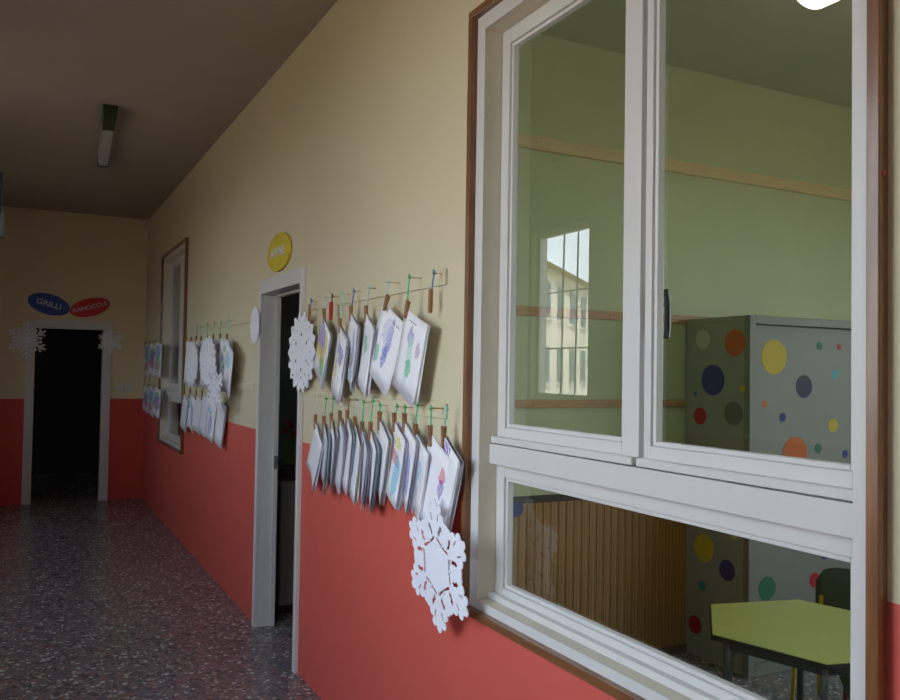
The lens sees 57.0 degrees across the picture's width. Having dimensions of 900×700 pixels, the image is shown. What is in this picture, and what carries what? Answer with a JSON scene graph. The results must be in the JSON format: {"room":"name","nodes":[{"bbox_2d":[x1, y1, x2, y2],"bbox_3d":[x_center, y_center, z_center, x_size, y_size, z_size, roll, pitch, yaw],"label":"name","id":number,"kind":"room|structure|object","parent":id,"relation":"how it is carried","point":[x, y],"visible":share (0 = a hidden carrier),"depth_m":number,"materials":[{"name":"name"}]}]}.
{"room":"school corridor","nodes":[
{"label":"school corridor","id":0,"kind":"room"},
{"bbox_2d":[31,328,101,474],"bbox_3d":[-5.600,0.097,11.019,3.134,3.428,2.850,2,-2,-27],"label":"wall","id":1,"kind":"structure","parent":0,"point":[67,375],"depth_m":12.43,"materials":[{"name":"black"}]},
{"bbox_2d":[0,206,148,505],"bbox_3d":[-4.913,0.072,9.686,2.534,3.428,0.150,2,-2,-27],"label":"wall","id":2,"kind":"structure","parent":0,"point":[74,258],"depth_m":9.89,"materials":[{"name":"paint"}]},
{"bbox_2d":[28,293,69,315],"bbox_3d":[-4.699,-0.536,9.710,0.449,0.260,0.018,2,-2,-27],"label":"oval sign","id":3,"kind":"object","parent":2,"relation":"attached to","point":[49,304],"visible":1,"depth_m":9.70,"materials":[{"name":"blue paint"}]},
{"bbox_2d":[21,319,111,504],"bbox_3d":[-4.546,0.724,9.848,0.922,2.145,0.176,2,-2,-27],"label":"door","id":4,"kind":"structure","parent":2,"relation":"in","point":[104,327],"depth_m":9.82,"materials":[{"name":"white paint"}]},
{"bbox_2d":[8,321,45,358],"bbox_3d":[-4.890,-0.117,9.582,0.391,0.447,0.004,2,-2,-28],"label":"snowflake","id":5,"kind":"object","parent":4,"relation":"attached to","point":[27,339],"visible":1,"depth_m":9.58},
{"bbox_2d":[98,329,122,354],"bbox_3d":[-4.094,-0.098,9.991,0.273,0.312,0.004,2,-2,-28],"label":"snowflake","id":6,"kind":"object","parent":4,"relation":"attached to","point":[110,341],"visible":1,"depth_m":9.99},
{"bbox_2d":[70,297,109,316],"bbox_3d":[-4.305,-0.511,9.912,0.438,0.244,0.018,2,-2,-27],"label":"oval sign","id":7,"kind":"object","parent":2,"relation":"attached to","point":[88,307],"visible":1,"depth_m":9.90,"materials":[{"name":"red paint"}]},
{"bbox_2d":[116,383,122,390],"bbox_3d":[-4.007,0.450,10.054,0.078,0.090,0.012,2,-2,-27],"label":"light switch","id":8,"kind":"object","parent":2,"relation":"attached to","point":[119,386],"visible":1,"depth_m":10.05,"materials":[{"name":"plastic"}]},
{"bbox_2d":[278,293,299,468],"bbox_3d":[-1.080,0.080,7.748,2.266,3.428,7.105,2,-2,-27],"label":"wall","id":9,"kind":"structure","parent":0,"point":[290,304],"depth_m":11.06,"materials":[{"name":"paint"}]},
{"bbox_2d":[0,472,849,699],"bbox_3d":[0.211,1.804,5.495,8.500,0.100,17.935,2,-2,-27],"label":"floor","id":10,"kind":"structure","parent":0,"point":[100,600],"depth_m":5.25,"materials":[{"name":"stone"}]},
{"bbox_2d":[275,468,295,612],"bbox_3d":[-0.853,1.301,5.848,0.855,0.890,0.520,2,-2,-27],"label":"base cabinet","id":11,"kind":"object","parent":10,"relation":"on","point":[286,485],"visible":0.23,"depth_m":5.46,"materials":[{"name":"wood"}]},
{"bbox_2d":[278,468,295,480],"bbox_3d":[-0.846,0.866,5.860,0.855,0.020,0.520,2,-2,-27],"label":"countertop","id":12,"kind":"structure","parent":11,"relation":"on","point":[282,478],"depth_m":5.48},
{"bbox_2d":[280,419,296,475],"bbox_3d":[-1.077,0.653,5.567,0.139,0.382,0.126,2,-2,-27],"label":"potted plant","id":13,"kind":"object","parent":12,"relation":"on","point":[287,469],"visible":1,"depth_m":5.56,"materials":[{"name":"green plant"}]},
{"bbox_2d":[685,315,850,677],"bbox_3d":[1.910,0.795,4.859,0.956,1.935,0.485,2,-2,-27],"label":"tall cabinet","id":14,"kind":"object","parent":10,"relation":"on","point":[755,383],"visible":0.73,"depth_m":4.64,"materials":[{"name":"wood"}]},
{"bbox_2d":[709,599,850,699],"bbox_3d":[1.517,1.444,3.482,0.912,0.550,0.904,2,-2,-27],"label":"table","id":15,"kind":"object","parent":10,"relation":"on","point":[802,635],"visible":0.81,"depth_m":3.41,"materials":[{"name":"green laminate"}]},
{"bbox_2d":[790,568,850,699],"bbox_3d":[1.868,1.414,3.994,0.374,0.652,0.344,2,-2,-43],"label":"chair","id":16,"kind":"object","parent":10,"relation":"on","point":[833,585],"visible":0.23,"depth_m":4.17,"materials":[{"name":"green plastic"}]},
{"bbox_2d":[839,674,849,699],"bbox_3d":[1.816,1.397,3.396,0.374,0.652,0.344,0,-2,17],"label":"chair","id":17,"kind":"object","parent":10,"relation":"on","point":[845,679],"visible":0.28,"depth_m":3.52,"materials":[{"name":"green plastic"}]},
{"bbox_2d":[0,0,851,219],"bbox_3d":[0.267,-1.723,5.591,8.500,0.100,17.935,2,-2,-27],"label":"ceiling","id":18,"kind":"structure","parent":0,"point":[178,74],"depth_m":4.95,"materials":[{"name":"paint"}]},
{"bbox_2d":[0,172,4,237],"bbox_3d":[-2.462,-1.175,4.379,0.215,1.148,0.100,2,-2,-27],"label":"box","id":19,"kind":"object","parent":18,"relation":"hanging from","point":[2,214],"visible":1,"depth_m":4.37,"materials":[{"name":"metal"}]},
{"bbox_2d":[97,104,117,167],"bbox_3d":[-2.702,-1.655,6.515,0.100,0.080,1.640,2,-2,-24],"label":"ceiling lamp","id":20,"kind":"object","parent":18,"relation":"attached to","point":[109,112],"visible":1,"depth_m":6.22,"materials":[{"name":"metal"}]},
{"bbox_2d":[98,122,113,165],"bbox_3d":[-2.774,-1.654,6.675,0.093,0.075,1.190,2,-2,-24],"label":"diffuser","id":21,"kind":"object","parent":20,"relation":"attached to","point":[106,136],"depth_m":6.62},
{"bbox_2d":[797,0,838,9],"bbox_3d":[2.050,-1.651,3.063,0.230,0.125,1.750,2,-2,-27],"label":"ceiling lamp","id":22,"kind":"object","parent":18,"relation":"attached to","point":[811,4],"visible":1,"depth_m":3.78,"materials":[{"name":"white"}]},
{"bbox_2d":[142,0,899,699],"bbox_3d":[-0.347,-0.018,3.723,0.120,3.428,14.935,2,-2,-27],"label":"wall","id":23,"kind":"structure","parent":0,"point":[354,150],"depth_m":3.75,"materials":[{"name":"paint"}]},
{"bbox_2d":[142,386,148,413],"bbox_3d":[-3.542,0.578,9.656,0.012,0.331,0.320,2,-2,-33],"label":"bundle","id":24,"kind":"object","parent":23,"relation":"attached to","point":[146,391],"visible":0.84,"depth_m":9.66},
{"bbox_2d":[144,344,149,376],"bbox_3d":[-3.533,0.125,9.665,0.013,0.391,0.315,2,-2,-33],"label":"bundle","id":25,"kind":"object","parent":23,"relation":"attached to","point":[147,348],"visible":0.78,"depth_m":9.66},
{"bbox_2d":[147,386,153,416],"bbox_3d":[-3.349,0.580,9.281,0.013,0.348,0.320,2,-2,-33],"label":"bundle","id":26,"kind":"object","parent":23,"relation":"attached to","point":[151,391],"visible":0.85,"depth_m":9.27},
{"bbox_2d":[144,377,157,381],"bbox_3d":[-3.461,0.340,9.563,0.051,0.050,1.260,2,-2,-27],"label":"peg rail","id":27,"kind":"object","parent":23,"relation":"attached to","point":[152,379],"visible":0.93,"depth_m":9.57,"materials":[{"name":"beige paint"}]},
{"bbox_2d":[148,343,154,376],"bbox_3d":[-3.338,0.115,9.289,0.012,0.385,0.315,2,-2,-34],"label":"bundle","id":28,"kind":"object","parent":23,"relation":"attached to","point":[152,346],"visible":0.77,"depth_m":9.29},
{"bbox_2d":[145,335,158,341],"bbox_3d":[-3.453,-0.134,9.576,0.051,0.050,1.260,2,-2,-27],"label":"peg rail","id":29,"kind":"object","parent":23,"relation":"attached to","point":[156,337],"visible":0.91,"depth_m":9.57,"materials":[{"name":"beige paint"}]},
{"bbox_2d":[152,387,160,418],"bbox_3d":[-3.151,0.569,8.895,0.014,0.341,0.326,2,-2,-33],"label":"bundle","id":30,"kind":"object","parent":23,"relation":"attached to","point":[157,393],"visible":1,"depth_m":8.86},
{"bbox_2d":[154,343,161,377],"bbox_3d":[-3.138,0.108,8.900,0.014,0.387,0.309,2,-2,-33],"label":"bundle","id":31,"kind":"object","parent":23,"relation":"attached to","point":[158,347],"visible":1,"depth_m":8.88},
{"bbox_2d":[157,237,188,453],"bbox_3d":[-2.730,-0.029,8.332,0.162,2.000,1.510,2,-2,-27],"label":"window","id":32,"kind":"structure","parent":23,"relation":"in","point":[174,263],"depth_m":8.74,"materials":[{"name":"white wood"}]},
{"bbox_2d":[184,341,192,386],"bbox_3d":[-2.244,0.121,7.136,0.008,0.398,0.310,2,-2,-34],"label":"bundle","id":33,"kind":"object","parent":23,"relation":"attached to","point":[187,343],"visible":0.19,"depth_m":7.21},
{"bbox_2d":[195,340,203,386],"bbox_3d":[-2.028,0.109,6.718,0.009,0.384,0.308,2,-2,-34],"label":"bundle","id":34,"kind":"object","parent":23,"relation":"attached to","point":[198,343],"visible":0.33,"depth_m":6.74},
{"bbox_2d":[185,341,197,385],"bbox_3d":[-2.102,0.110,6.734,0.004,0.363,0.590,2,-2,-27],"label":"snowflake","id":35,"kind":"object","parent":34,"relation":"attached to","point":[191,363],"visible":1,"depth_m":6.71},
{"bbox_2d":[213,339,222,391],"bbox_3d":[-1.711,0.111,6.104,0.009,0.392,0.299,2,-2,-35],"label":"bundle","id":36,"kind":"object","parent":23,"relation":"attached to","point":[216,342],"visible":0.16,"depth_m":6.11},
{"bbox_2d":[199,336,215,384],"bbox_3d":[-1.798,0.078,6.138,0.004,0.363,0.627,2,-2,-27],"label":"snowflake","id":37,"kind":"object","parent":36,"relation":"attached to","point":[207,358],"visible":0.98,"depth_m":6.14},
{"bbox_2d":[186,315,250,334],"bbox_3d":[-1.855,-0.190,6.474,0.051,0.052,2.520,2,-2,-27],"label":"peg rail","id":38,"kind":"object","parent":23,"relation":"attached to","point":[244,319],"visible":0.88,"depth_m":6.22,"materials":[{"name":"beige paint"}]},
{"bbox_2d":[223,339,233,397],"bbox_3d":[-1.533,0.127,5.721,0.020,0.413,0.385,2,-2,-23],"label":"bundle","id":39,"kind":"object","parent":38,"relation":"hanging from","point":[227,372],"visible":0.99,"depth_m":5.71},
{"bbox_3d":[-1.917,-0.122,6.549,0.019,0.179,0.031,2,-2,-27],"label":"clothespin","id":40,"kind":"object","parent":38,"relation":"hanging from","visible":0},
{"bbox_2d":[199,340,205,386],"bbox_3d":[-1.926,0.108,6.521,0.009,0.379,0.298,2,-2,-34],"label":"bundle","id":41,"kind":"object","parent":40,"relation":"hanging from","point":[200,377],"visible":0.17,"depth_m":6.60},
{"bbox_3d":[-1.582,-0.129,5.897,0.019,0.190,0.032,2,-2,-27],"label":"clothespin","id":42,"kind":"object","parent":38,"relation":"hanging from","visible":0},
{"bbox_2d":[218,338,232,392],"bbox_3d":[-1.601,0.109,5.889,0.008,0.397,0.309,2,-2,-34],"label":"bundle","id":43,"kind":"object","parent":42,"relation":"hanging from","point":[222,350],"visible":0.48,"depth_m":5.92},
{"bbox_2d":[206,362,222,420],"bbox_3d":[-1.670,0.293,5.862,0.004,0.416,0.546,2,-2,-27],"label":"snowflake","id":44,"kind":"object","parent":43,"relation":"attached to","point":[214,384],"visible":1,"depth_m":5.85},
{"bbox_2d":[185,382,254,390],"bbox_3d":[-1.862,0.265,6.461,0.051,0.046,2.520,2,-2,-27],"label":"peg rail","id":45,"kind":"object","parent":23,"relation":"attached to","point":[238,386],"visible":0.3,"depth_m":5.61,"materials":[{"name":"beige paint"}]},
{"bbox_3d":[-1.993,0.326,6.670,0.019,0.150,0.025,2,-2,-27],"label":"clothespin","id":46,"kind":"object","parent":45,"relation":"hanging from","visible":0},
{"bbox_2d":[198,395,207,437],"bbox_3d":[-1.973,0.526,6.619,0.032,0.344,0.294,2,-2,-30],"label":"bundle","id":47,"kind":"object","parent":46,"relation":"hanging from","point":[203,412],"visible":0.78,"depth_m":6.60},
{"bbox_3d":[-2.399,0.355,7.456,0.019,0.178,0.025,2,-2,-27],"label":"clothespin","id":48,"kind":"object","parent":45,"relation":"hanging from","visible":0},
{"bbox_2d":[180,394,188,432],"bbox_3d":[-2.375,0.571,7.409,0.023,0.348,0.293,2,-2,-30],"label":"bundle","id":49,"kind":"object","parent":48,"relation":"hanging from","point":[185,402],"visible":0.94,"depth_m":7.40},
{"bbox_3d":[-2.239,0.339,7.147,0.019,0.158,0.025,2,-2,-27],"label":"clothespin","id":50,"kind":"object","parent":45,"relation":"hanging from","visible":0},
{"bbox_2d":[186,393,194,433],"bbox_3d":[-2.213,0.545,7.097,0.024,0.347,0.288,2,-2,-30],"label":"bundle","id":51,"kind":"object","parent":50,"relation":"hanging from","point":[191,408],"visible":0.85,"depth_m":7.10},
{"bbox_3d":[-2.111,0.334,6.899,0.019,0.158,0.025,2,-2,-27],"label":"clothespin","id":52,"kind":"object","parent":45,"relation":"hanging from","visible":0},
{"bbox_2d":[192,395,201,435],"bbox_3d":[-2.083,0.536,6.846,0.023,0.340,0.280,2,-2,-30],"label":"bundle","id":53,"kind":"object","parent":52,"relation":"hanging from","point":[198,400],"visible":0.77,"depth_m":6.86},
{"bbox_3d":[-1.863,0.320,6.418,0.019,0.148,0.025,2,-2,-27],"label":"clothespin","id":54,"kind":"object","parent":45,"relation":"hanging from","visible":0},
{"bbox_2d":[205,398,216,443],"bbox_3d":[-1.845,0.533,6.370,0.031,0.371,0.300,2,-2,-30],"label":"bundle","id":55,"kind":"object","parent":54,"relation":"hanging from","point":[210,424],"visible":0.61,"depth_m":6.34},
{"bbox_3d":[-1.711,0.320,6.122,0.019,0.159,0.025,2,-2,-27],"label":"clothespin","id":56,"kind":"object","parent":45,"relation":"hanging from","visible":0},
{"bbox_2d":[213,402,226,448],"bbox_3d":[-1.690,0.538,6.072,0.029,0.370,0.291,2,-2,-30],"label":"bundle","id":57,"kind":"object","parent":56,"relation":"hanging from","point":[221,415],"visible":0.89,"depth_m":6.03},
{"bbox_2d":[251,267,305,673],"bbox_3d":[-0.959,0.639,4.831,0.127,2.154,0.917,2,-2,-27],"label":"door","id":58,"kind":"structure","parent":23,"relation":"in","point":[271,290],"depth_m":5.18,"materials":[{"name":"white paint"}]},
{"bbox_2d":[250,307,259,343],"bbox_3d":[-1.240,-0.157,5.260,0.007,0.238,0.243,2,-2,-28],"label":"snowflake","id":59,"kind":"object","parent":58,"relation":"attached to","point":[254,320],"visible":1,"depth_m":5.25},
{"bbox_2d":[288,312,315,392],"bbox_3d":[-0.785,0.011,4.366,0.008,0.425,0.482,2,-2,-27],"label":"snowflake","id":60,"kind":"object","parent":58,"relation":"attached to","point":[304,349],"visible":0.99,"depth_m":4.35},
{"bbox_2d":[267,232,291,271],"bbox_3d":[-1.008,-0.576,4.881,0.018,0.226,0.470,2,-2,-27],"label":"oval sign","id":61,"kind":"object","parent":23,"relation":"attached to","point":[280,247],"visible":1,"depth_m":4.84,"materials":[{"name":"yellow paint"}]},
{"bbox_2d":[303,391,447,418],"bbox_3d":[-0.418,0.230,3.641,0.067,0.054,1.662,2,-2,-27],"label":"peg rail","id":62,"kind":"object","parent":23,"relation":"attached to","point":[388,405],"visible":0.9,"depth_m":3.40,"materials":[{"name":"beige paint"}]},
{"bbox_2d":[314,394,317,429],"bbox_3d":[-0.660,0.303,4.080,0.020,0.178,0.022,2,-2,-27],"label":"clothespin","id":63,"kind":"object","parent":62,"relation":"hanging from","point":[315,414],"visible":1,"depth_m":4.07,"materials":[{"name":"brown wood"}]},
{"bbox_2d":[306,421,323,491],"bbox_3d":[-0.664,0.524,4.088,0.030,0.354,0.330,1,-2,-21],"label":"bundle","id":64,"kind":"object","parent":63,"relation":"hanging from","point":[316,451],"visible":0.99,"depth_m":4.06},
{"bbox_2d":[322,396,327,431],"bbox_3d":[-0.596,0.304,3.956,0.020,0.171,0.038,2,-2,-27],"label":"clothespin","id":65,"kind":"object","parent":62,"relation":"hanging from","point":[324,416],"visible":0.98,"depth_m":3.95,"materials":[{"name":"brown wood"}]},
{"bbox_2d":[320,423,330,495],"bbox_3d":[-0.593,0.515,3.931,0.031,0.343,0.290,1,-2,-15],"label":"bundle","id":66,"kind":"object","parent":65,"relation":"hanging from","point":[324,472],"visible":0.97,"depth_m":3.88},
{"bbox_2d":[329,396,334,428],"bbox_3d":[-0.550,0.290,3.867,0.020,0.155,0.035,2,-2,-27],"label":"clothespin","id":67,"kind":"object","parent":62,"relation":"hanging from","point":[331,413],"visible":0.95,"depth_m":3.87,"materials":[{"name":"brown wood"}]},
{"bbox_2d":[328,419,337,493],"bbox_3d":[-0.546,0.494,3.842,0.029,0.344,0.290,1,-2,-13],"label":"bundle","id":68,"kind":"object","parent":67,"relation":"hanging from","point":[333,431],"visible":0.95,"depth_m":3.79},
{"bbox_2d":[338,397,343,426],"bbox_3d":[-0.493,0.276,3.758,0.017,0.145,0.042,2,-2,-41],"label":"clothespin","id":69,"kind":"object","parent":62,"relation":"hanging from","point":[340,410],"visible":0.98,"depth_m":3.76,"materials":[{"name":"brown wood"}]},
{"bbox_2d":[335,418,346,493],"bbox_3d":[-0.495,0.475,3.743,0.034,0.343,0.301,1,-2,-16],"label":"bundle","id":70,"kind":"object","parent":69,"relation":"hanging from","point":[342,436],"visible":0.98,"depth_m":3.68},
{"bbox_2d":[345,397,350,426],"bbox_3d":[-0.451,0.275,3.675,0.020,0.134,0.038,2,-2,-27],"label":"clothespin","id":71,"kind":"object","parent":62,"relation":"hanging from","point":[346,411],"visible":0.98,"depth_m":3.67,"materials":[{"name":"brown wood"}]},
{"bbox_2d":[342,417,355,495],"bbox_3d":[-0.451,0.467,3.654,0.037,0.342,0.292,1,-2,-16],"label":"bundle","id":72,"kind":"object","parent":71,"relation":"hanging from","point":[351,435],"visible":0.91,"depth_m":3.59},
{"bbox_2d":[353,397,358,429],"bbox_3d":[-0.408,0.283,3.593,0.020,0.161,0.033,2,-2,-27],"label":"clothespin","id":73,"kind":"object","parent":62,"relation":"hanging from","point":[357,399],"visible":0.95,"depth_m":3.59,"materials":[{"name":"brown wood"}]},
{"bbox_2d":[349,425,362,504],"bbox_3d":[-0.406,0.490,3.570,0.035,0.344,0.296,1,-2,-16],"label":"bundle","id":74,"kind":"object","parent":73,"relation":"hanging from","point":[355,480],"visible":0.91,"depth_m":3.50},
{"bbox_2d":[360,399,365,436],"bbox_3d":[-0.369,0.293,3.515,0.020,0.169,0.027,2,-2,-27],"label":"clothespin","id":75,"kind":"object","parent":62,"relation":"hanging from","point":[364,402],"visible":0.97,"depth_m":3.51,"materials":[{"name":"brown wood"}]},
{"bbox_2d":[359,431,370,511],"bbox_3d":[-0.366,0.504,3.494,0.029,0.345,0.298,1,-2,-13],"label":"bundle","id":76,"kind":"object","parent":75,"relation":"hanging from","point":[366,458],"visible":0.88,"depth_m":3.42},
{"bbox_2d":[368,398,373,439],"bbox_3d":[-0.324,0.285,3.429,0.020,0.176,0.029,2,-2,-27],"label":"clothespin","id":77,"kind":"object","parent":62,"relation":"hanging from","point":[370,424],"visible":0.98,"depth_m":3.43,"materials":[{"name":"brown wood"}]},
{"bbox_2d":[367,429,379,512],"bbox_3d":[-0.323,0.498,3.408,0.031,0.343,0.295,1,-2,-13],"label":"bundle","id":78,"kind":"object","parent":77,"relation":"hanging from","point":[375,449],"visible":0.9,"depth_m":3.35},
{"bbox_2d":[377,402,381,429],"bbox_3d":[-0.282,0.267,3.348,0.020,0.113,0.023,2,-2,-27],"label":"clothespin","id":79,"kind":"object","parent":62,"relation":"hanging from","point":[379,413],"visible":1,"depth_m":3.34,"materials":[{"name":"brown wood"}]},
{"bbox_2d":[377,420,391,503],"bbox_3d":[-0.274,0.448,3.322,0.029,0.342,0.288,1,-2,-16],"label":"bundle","id":80,"kind":"object","parent":62,"relation":"hanging from","point":[384,438],"visible":0.86,"depth_m":3.27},
{"bbox_2d":[392,403,398,431],"bbox_3d":[-0.210,0.262,3.209,0.020,0.114,0.039,2,-2,-27],"label":"clothespin","id":81,"kind":"object","parent":62,"relation":"hanging from","point":[394,415],"visible":1,"depth_m":3.21,"materials":[{"name":"brown wood"}]},
{"bbox_2d":[386,420,408,511],"bbox_3d":[-0.208,0.444,3.186,0.039,0.342,0.290,1,-2,-20],"label":"bundle","id":82,"kind":"object","parent":81,"relation":"hanging from","point":[394,490],"visible":0.96,"depth_m":3.13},
{"bbox_2d":[402,404,406,432],"bbox_3d":[-0.170,0.259,3.131,0.020,0.110,0.022,2,-2,-27],"label":"clothespin","id":83,"kind":"object","parent":62,"relation":"hanging from","point":[404,415],"visible":0.99,"depth_m":3.12,"materials":[{"name":"brown wood"}]},
{"bbox_2d":[403,422,419,514],"bbox_3d":[-0.161,0.440,3.103,0.030,0.344,0.291,1,-2,-17],"label":"bundle","id":84,"kind":"object","parent":83,"relation":"hanging from","point":[413,450],"visible":0.71,"depth_m":3.04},
{"bbox_2d":[413,403,419,435],"bbox_3d":[-0.123,0.267,3.039,0.020,0.157,0.028,2,-2,-27],"label":"clothespin","id":85,"kind":"object","parent":62,"relation":"hanging from","point":[415,425],"visible":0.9,"depth_m":3.04,"materials":[{"name":"brown wood"}]},
{"bbox_2d":[413,433,431,520],"bbox_3d":[-0.115,0.469,3.014,0.028,0.340,0.296,1,-2,-17],"label":"bundle","id":86,"kind":"object","parent":85,"relation":"hanging from","point":[424,459],"visible":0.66,"depth_m":2.94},
{"bbox_2d":[427,405,432,446],"bbox_3d":[-0.068,0.264,2.900,0.020,0.146,0.023,2,-2,-27],"label":"clothespin","id":87,"kind":"object","parent":62,"relation":"hanging from","point":[429,427],"visible":1,"depth_m":2.89,"materials":[{"name":"brown wood"}]},
{"bbox_2d":[413,436,448,538],"bbox_3d":[-0.059,0.475,2.876,0.011,0.366,0.323,2,-2,-27],"label":"bundle","id":88,"kind":"object","parent":87,"relation":"hanging from","point":[436,479],"visible":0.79,"depth_m":2.86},
{"bbox_2d":[441,405,448,447],"bbox_3d":[-0.017,0.261,2.822,0.020,0.148,0.032,2,-2,-27],"label":"clothespin","id":89,"kind":"object","parent":62,"relation":"hanging from","point":[443,428],"visible":1,"depth_m":2.82,"materials":[{"name":"brown wood"}]},
{"bbox_2d":[439,436,463,532],"bbox_3d":[-0.018,0.461,2.810,0.036,0.342,0.281,1,-2,-19],"label":"bundle","id":90,"kind":"object","parent":89,"relation":"hanging from","point":[448,502],"visible":0.57,"depth_m":2.75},
{"bbox_2d":[305,268,447,311],"bbox_3d":[-0.416,-0.248,3.661,0.071,0.058,1.644,2,-2,-27],"label":"peg rail","id":91,"kind":"object","parent":23,"relation":"attached to","point":[421,281],"visible":1,"depth_m":3.43,"materials":[{"name":"beige paint"}]},
{"bbox_2d":[308,298,312,320],"bbox_3d":[-0.709,-0.205,4.206,0.017,0.117,0.038,2,-2,-45],"label":"clothespin","id":92,"kind":"object","parent":91,"relation":"hanging from","point":[309,305],"visible":1,"depth_m":4.21,"materials":[{"name":"brown wood"}]},
{"bbox_2d":[313,318,332,389],"bbox_3d":[-0.619,0.012,4.021,0.025,0.374,0.351,2,-2,-22],"label":"bundle","id":93,"kind":"object","parent":91,"relation":"hanging from","point":[322,355],"visible":0.98,"depth_m":4.00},
{"bbox_2d":[322,295,327,322],"bbox_3d":[-0.602,-0.198,3.999,0.017,0.138,0.043,2,-2,-41],"label":"clothespin","id":94,"kind":"object","parent":91,"relation":"hanging from","point":[324,309],"visible":0.99,"depth_m":4.00,"materials":[{"name":"brown wood"}]},
{"bbox_2d":[329,293,333,319],"bbox_3d":[-0.559,-0.205,3.916,0.020,0.127,0.027,2,-2,-27],"label":"clothespin","id":95,"kind":"object","parent":91,"relation":"hanging from","point":[331,302],"visible":1,"depth_m":3.91,"materials":[{"name":"red plastic"}]},
{"bbox_2d":[338,291,344,333],"bbox_3d":[-0.497,-0.173,3.794,0.017,0.197,0.044,2,-2,-41],"label":"clothespin","id":96,"kind":"object","parent":91,"relation":"hanging from","point":[343,293],"visible":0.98,"depth_m":3.79,"materials":[{"name":"brown wood"}]},
{"bbox_2d":[331,326,349,403],"bbox_3d":[-0.508,0.066,3.790,0.034,0.373,0.334,1,-2,-20],"label":"bundle","id":97,"kind":"object","parent":96,"relation":"hanging from","point":[343,343],"visible":1,"depth_m":3.74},
{"bbox_2d":[349,288,355,320],"bbox_3d":[-0.432,-0.200,3.669,0.017,0.147,0.043,2,-2,-41],"label":"clothespin","id":98,"kind":"object","parent":91,"relation":"hanging from","point":[354,291],"visible":0.98,"depth_m":3.67,"materials":[{"name":"brown wood"}]},
{"bbox_2d":[346,314,360,392],"bbox_3d":[-0.433,0.008,3.650,0.025,0.364,0.315,1,-2,-17],"label":"bundle","id":99,"kind":"object","parent":98,"relation":"hanging from","point":[354,328],"visible":0.94,"depth_m":3.59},
{"bbox_2d":[364,284,370,321],"bbox_3d":[-0.349,-0.197,3.508,0.017,0.159,0.043,2,-2,-41],"label":"clothespin","id":100,"kind":"object","parent":91,"relation":"hanging from","point":[369,288],"visible":0.98,"depth_m":3.51,"materials":[{"name":"brown wood"}]},
{"bbox_2d":[357,314,376,397],"bbox_3d":[-0.357,0.019,3.493,0.032,0.367,0.327,1,-2,-18],"label":"bundle","id":101,"kind":"object","parent":100,"relation":"hanging from","point":[364,377],"visible":1,"depth_m":3.45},
{"bbox_2d":[382,278,389,310],"bbox_3d":[-0.249,-0.218,3.270,0.020,0.127,0.051,2,-2,-27],"label":"clothespin","id":102,"kind":"object","parent":91,"relation":"hanging from","point":[387,297],"visible":1,"depth_m":3.27,"materials":[{"name":"brown wood"}]},
{"bbox_2d":[365,301,402,396],"bbox_3d":[-0.260,-0.004,3.309,0.008,0.385,0.362,2,-2,-33],"label":"bundle","id":103,"kind":"object","parent":102,"relation":"hanging from","point":[389,325],"visible":0.88,"depth_m":3.29,"materials":[{"name":"paper"}]},
{"bbox_2d":[403,273,411,318],"bbox_3d":[-0.158,-0.201,3.092,0.020,0.167,0.042,2,-2,-27],"label":"clothespin","id":104,"kind":"object","parent":91,"relation":"hanging from","point":[407,303],"visible":1,"depth_m":3.09,"materials":[{"name":"brown wood"}]},
{"bbox_2d":[392,311,429,407],"bbox_3d":[-0.148,0.028,3.076,0.012,0.369,0.320,2,-2,-27],"label":"bundle","id":105,"kind":"object","parent":104,"relation":"hanging from","point":[407,378],"visible":0.98,"depth_m":3.05,"materials":[{"name":"paper"}]},
{"bbox_2d":[428,269,435,312],"bbox_3d":[-0.063,-0.210,2.954,0.038,0.155,0.017,-1,-2,45],"label":"clothespin","id":106,"kind":"object","parent":91,"relation":"hanging from","point":[430,291],"visible":1,"depth_m":2.95,"materials":[{"name":"brown wood"}]},
{"bbox_2d":[409,499,468,632],"bbox_3d":[-0.044,0.723,2.776,0.034,0.450,0.421,2,-2,-28],"label":"snowflake","id":107,"kind":"object","parent":23,"relation":"attached to","point":[437,565],"visible":1,"depth_m":2.76,"materials":[{"name":"paper"}]},
{"bbox_2d":[460,0,887,699],"bbox_3d":[0.465,-0.147,2.131,0.162,2.000,1.514,2,-2,-27],"label":"window","id":108,"kind":"structure","parent":23,"relation":"in","point":[829,509],"depth_m":2.10,"materials":[{"name":"white wood"}]},
{"bbox_2d":[513,34,851,496],"bbox_3d":[1.943,0.059,5.242,5.346,3.428,0.120,2,-2,-27],"label":"wall","id":109,"kind":"structure","parent":0,"point":[731,248],"depth_m":4.85,"materials":[{"name":"paint"}]},
{"bbox_2d":[512,494,686,654],"bbox_3d":[0.483,1.249,4.374,2.000,0.957,0.045,2,-2,-27],"label":"panelling","id":110,"kind":"object","parent":109,"relation":"attached to","point":[623,571],"visible":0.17,"depth_m":4.56,"materials":[{"name":"brown wood"}]},
{"bbox_2d":[513,501,523,517],"bbox_3d":[0.328,0.822,4.280,0.120,0.086,0.008,2,-2,-27],"label":"sticker","id":111,"kind":"object","parent":110,"relation":"attached to","point":[518,508],"visible":0.54,"depth_m":4.29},
{"bbox_2d":[514,400,686,407],"bbox_3d":[1.878,0.328,5.123,5.116,0.042,0.024,2,-2,-27],"label":"wall strip","id":112,"kind":"object","parent":109,"relation":"attached to","point":[518,403],"visible":0.36,"depth_m":4.50,"materials":[{"name":"brown wood"}]},
{"bbox_2d":[516,306,713,323],"bbox_3d":[1.886,-0.163,5.136,5.116,0.048,0.024,2,-2,-27],"label":"wall strip","id":113,"kind":"object","parent":109,"relation":"attached to","point":[520,310],"visible":0.3,"depth_m":4.52,"materials":[{"name":"brown wood"}]},
{"bbox_2d":[518,133,851,201],"bbox_3d":[1.900,-1.062,5.160,5.116,0.073,0.024,2,-2,-27],"label":"wall strip","id":114,"kind":"object","parent":109,"relation":"attached to","point":[527,141],"visible":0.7,"depth_m":4.93,"materials":[{"name":"brown wood"}]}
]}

